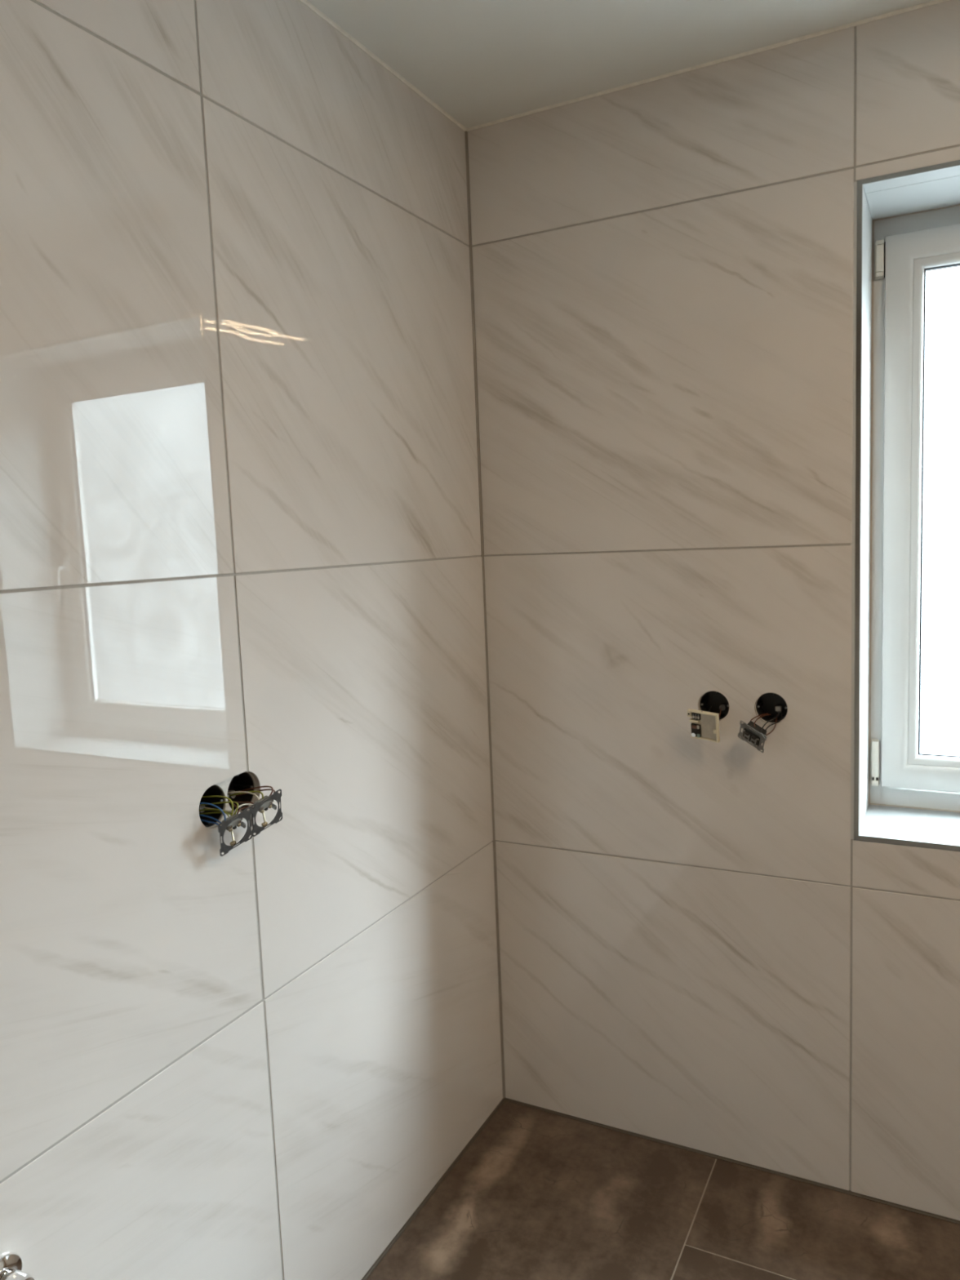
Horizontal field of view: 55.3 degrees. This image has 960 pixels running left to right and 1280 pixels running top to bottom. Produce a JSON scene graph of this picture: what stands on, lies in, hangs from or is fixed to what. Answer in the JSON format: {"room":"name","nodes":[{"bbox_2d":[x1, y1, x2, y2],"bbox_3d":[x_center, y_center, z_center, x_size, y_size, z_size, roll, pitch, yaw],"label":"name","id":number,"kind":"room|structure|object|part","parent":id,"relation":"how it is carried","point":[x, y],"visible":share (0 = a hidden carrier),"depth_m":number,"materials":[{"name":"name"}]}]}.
{"room":"building under construction","nodes":[
{"label":"building under construction","id":0,"kind":"room"},
{"bbox_2d":[0,0,504,1279],"bbox_3d":[-0.587,0.147,1.274,0.106,2.679,2.650,1,7,27],"label":"wall","id":1,"kind":"structure","parent":0,"point":[240,532],"depth_m":1.51,"materials":[{"name":"tile"}]},
{"bbox_2d":[0,1251,34,1279],"bbox_3d":[-0.586,0.818,1.143,0.056,0.079,0.065,1,7,27],"label":"angle valve","id":2,"kind":"object","parent":1,"relation":"attached to","point":[11,1263],"visible":1,"depth_m":1.15,"materials":[{"name":"silver metal"}]},
{"bbox_2d":[199,784,223,826],"bbox_3d":[-0.461,0.269,1.499,0.046,0.069,0.069,1,7,27],"label":"junction box","id":3,"kind":"object","parent":1,"relation":"attached to","point":[214,790],"visible":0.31,"depth_m":1.52,"materials":[{"name":"black plastic"}]},
{"bbox_3d":[-0.460,0.299,1.502,0.042,0.005,0.006,1,7,27],"label":"screw post","id":4,"kind":"part","parent":3,"relation":"part of","materials":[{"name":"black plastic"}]},
{"bbox_3d":[-0.447,0.266,1.525,0.042,0.005,0.006,1,7,27],"label":"screw post","id":5,"kind":"part","parent":3,"relation":"part of","materials":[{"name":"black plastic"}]},
{"bbox_2d":[199,786,282,856],"bbox_3d":[-0.407,0.292,1.518,0.113,0.092,0.139,2,8,37],"label":"insert","id":6,"kind":"object","parent":1,"relation":"hanging from","point":[235,820],"visible":0.97,"depth_m":1.49,"materials":[{"name":"metal"}]},
{"bbox_2d":[222,813,242,831],"bbox_3d":[-0.397,0.293,1.465,0.022,0.024,0.038,1,7,27],"label":"socket","id":7,"kind":"object","parent":6,"relation":"attached to","point":[234,820],"depth_m":1.46,"materials":[{"name":"metal"}]},
{"bbox_3d":[-0.392,0.307,1.468,0.001,0.065,0.065,22,32,31],"label":"carrier plate","id":8,"kind":"part","parent":6,"relation":"part of","materials":[{"name":"grey metal"}]},
{"bbox_3d":[-0.372,0.290,1.489,0.001,0.034,0.008,22,32,31],"label":"link plate","id":9,"kind":"part","parent":6,"relation":"part of","materials":[{"name":"grey metal"}]},
{"bbox_2d":[253,795,273,813],"bbox_3d":[-0.358,0.272,1.512,0.022,0.024,0.038,1,7,27],"label":"socket","id":10,"kind":"object","parent":6,"relation":"attached to","point":[265,802],"depth_m":1.51,"materials":[{"name":"metal"}]},
{"bbox_3d":[-0.352,0.286,1.515,0.001,0.065,0.065,22,32,31],"label":"carrier plate","id":11,"kind":"part","parent":6,"relation":"part of","materials":[{"name":"grey metal"}]},
{"bbox_2d":[227,772,253,810],"bbox_3d":[-0.427,0.257,1.564,0.046,0.069,0.069,1,7,27],"label":"junction box","id":12,"kind":"object","parent":1,"relation":"attached to","point":[242,781],"visible":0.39,"depth_m":1.59,"materials":[{"name":"black plastic"}]},
{"bbox_3d":[-0.414,0.254,1.590,0.042,0.005,0.006,1,7,27],"label":"screw post","id":13,"kind":"part","parent":12,"relation":"part of","materials":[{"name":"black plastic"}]},
{"bbox_2d":[299,0,466,131],"bbox_3d":[-0.594,-1.083,1.117,0.009,0.009,2.450,1,7,27],"label":"trim","id":14,"kind":"structure","parent":1,"relation":"attached to","point":[306,2],"depth_m":1.86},
{"bbox_2d":[306,0,933,128],"bbox_3d":[0.492,-1.115,0.550,2.450,0.100,2.450,1,7,27],"label":"ceiling","id":15,"kind":"structure","parent":0,"point":[480,61],"depth_m":1.81,"materials":[{"name":"paint"}]},
{"bbox_2d":[366,1101,959,1279],"bbox_3d":[0.595,1.446,0.831,2.450,0.100,2.450,1,7,27],"label":"floor","id":16,"kind":"structure","parent":0,"point":[536,1194],"depth_m":2.00,"materials":[{"name":"tile"}]},
{"bbox_2d":[464,0,959,1224],"bbox_3d":[1.227,0.005,1.905,2.554,2.679,0.366,1,7,27],"label":"wall","id":17,"kind":"structure","parent":0,"point":[698,952],"depth_m":2.08,"materials":[{"name":"tile"}]},
{"bbox_2d":[466,0,949,131],"bbox_3d":[1.054,-1.206,1.635,2.450,0.009,0.009,1,7,27],"label":"trim","id":18,"kind":"structure","parent":17,"relation":"attached to","point":[935,2],"depth_m":1.92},
{"bbox_2d":[699,691,728,719],"bbox_3d":[0.548,0.147,2.116,0.069,0.069,0.046,1,7,27],"label":"junction box","id":19,"kind":"object","parent":17,"relation":"attached to","point":[716,700],"visible":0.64,"depth_m":2.13,"materials":[{"name":"black plastic"}]},
{"bbox_2d":[687,706,721,742],"bbox_3d":[0.522,0.188,2.075,0.072,0.074,0.097,2,8,37],"label":"insert","id":20,"kind":"object","parent":19,"relation":"hanging from","point":[704,725],"visible":1,"depth_m":2.04,"materials":[{"name":"beige plastic"}]},
{"bbox_3d":[0.503,0.191,2.051,0.062,0.064,0.002,8,26,36],"label":"panel","id":21,"kind":"part","parent":20,"relation":"part of","materials":[{"name":"black plastic"}]},
{"bbox_3d":[0.511,0.193,2.042,0.036,0.059,0.004,8,26,36],"label":"panel","id":22,"kind":"part","parent":20,"relation":"part of","materials":[{"name":"beige plastic"}]},
{"bbox_2d":[755,693,787,722],"bbox_3d":[0.660,0.147,2.058,0.069,0.069,0.046,1,7,27],"label":"junction box","id":23,"kind":"object","parent":17,"relation":"attached to","point":[772,704],"visible":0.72,"depth_m":2.08,"materials":[{"name":"black plastic"}]},
{"bbox_2d":[737,711,782,752],"bbox_3d":[0.618,0.204,2.025,0.082,0.081,0.115,3,8,41],"label":"insert","id":24,"kind":"object","parent":23,"relation":"hanging from","point":[752,732],"visible":1,"depth_m":1.99,"materials":[{"name":"metal"}]},
{"bbox_3d":[0.593,0.211,1.997,0.001,0.067,0.067,-40,56,-22],"label":"carrier plate","id":25,"kind":"part","parent":24,"relation":"part of","materials":[{"name":"grey metal"}]},
{"bbox_2d":[742,720,766,746],"bbox_3d":[0.601,0.204,2.000,0.055,0.056,0.041,3,8,40],"label":"switch","id":26,"kind":"object","parent":24,"relation":"attached to","point":[753,733],"depth_m":1.99,"materials":[{"name":"metal"}]},
{"bbox_2d":[850,160,959,851],"bbox_3d":[1.304,-0.254,1.813,1.032,1.379,0.321,1,7,27],"label":"window","id":27,"kind":"structure","parent":17,"relation":"in","point":[911,223],"depth_m":2.06,"materials":[{"name":"white plastic"}]},
{"bbox_3d":[0.838,-0.257,2.014,0.020,1.357,0.249,1,7,27],"label":"reveal panel","id":28,"kind":"part","parent":27,"relation":"part of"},
{"bbox_3d":[1.314,0.424,1.856,0.990,0.021,0.249,1,7,27],"label":"sill","id":29,"kind":"part","parent":27,"relation":"part of","materials":[{"name":"white plastic"}]},
{"bbox_3d":[1.216,-0.913,1.624,0.990,0.017,0.059,1,7,27],"label":"lintel panel","id":30,"kind":"part","parent":27,"relation":"part of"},
{"bbox_3d":[1.274,-0.928,1.734,0.990,0.017,0.189,1,7,27],"label":"lintel panel","id":31,"kind":"part","parent":27,"relation":"part of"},
{"bbox_3d":[1.351,-0.270,1.905,0.936,1.247,0.069,1,7,27],"label":"sash","id":32,"kind":"part","parent":27,"relation":"part of","materials":[{"name":"white plastic"}]}
]}

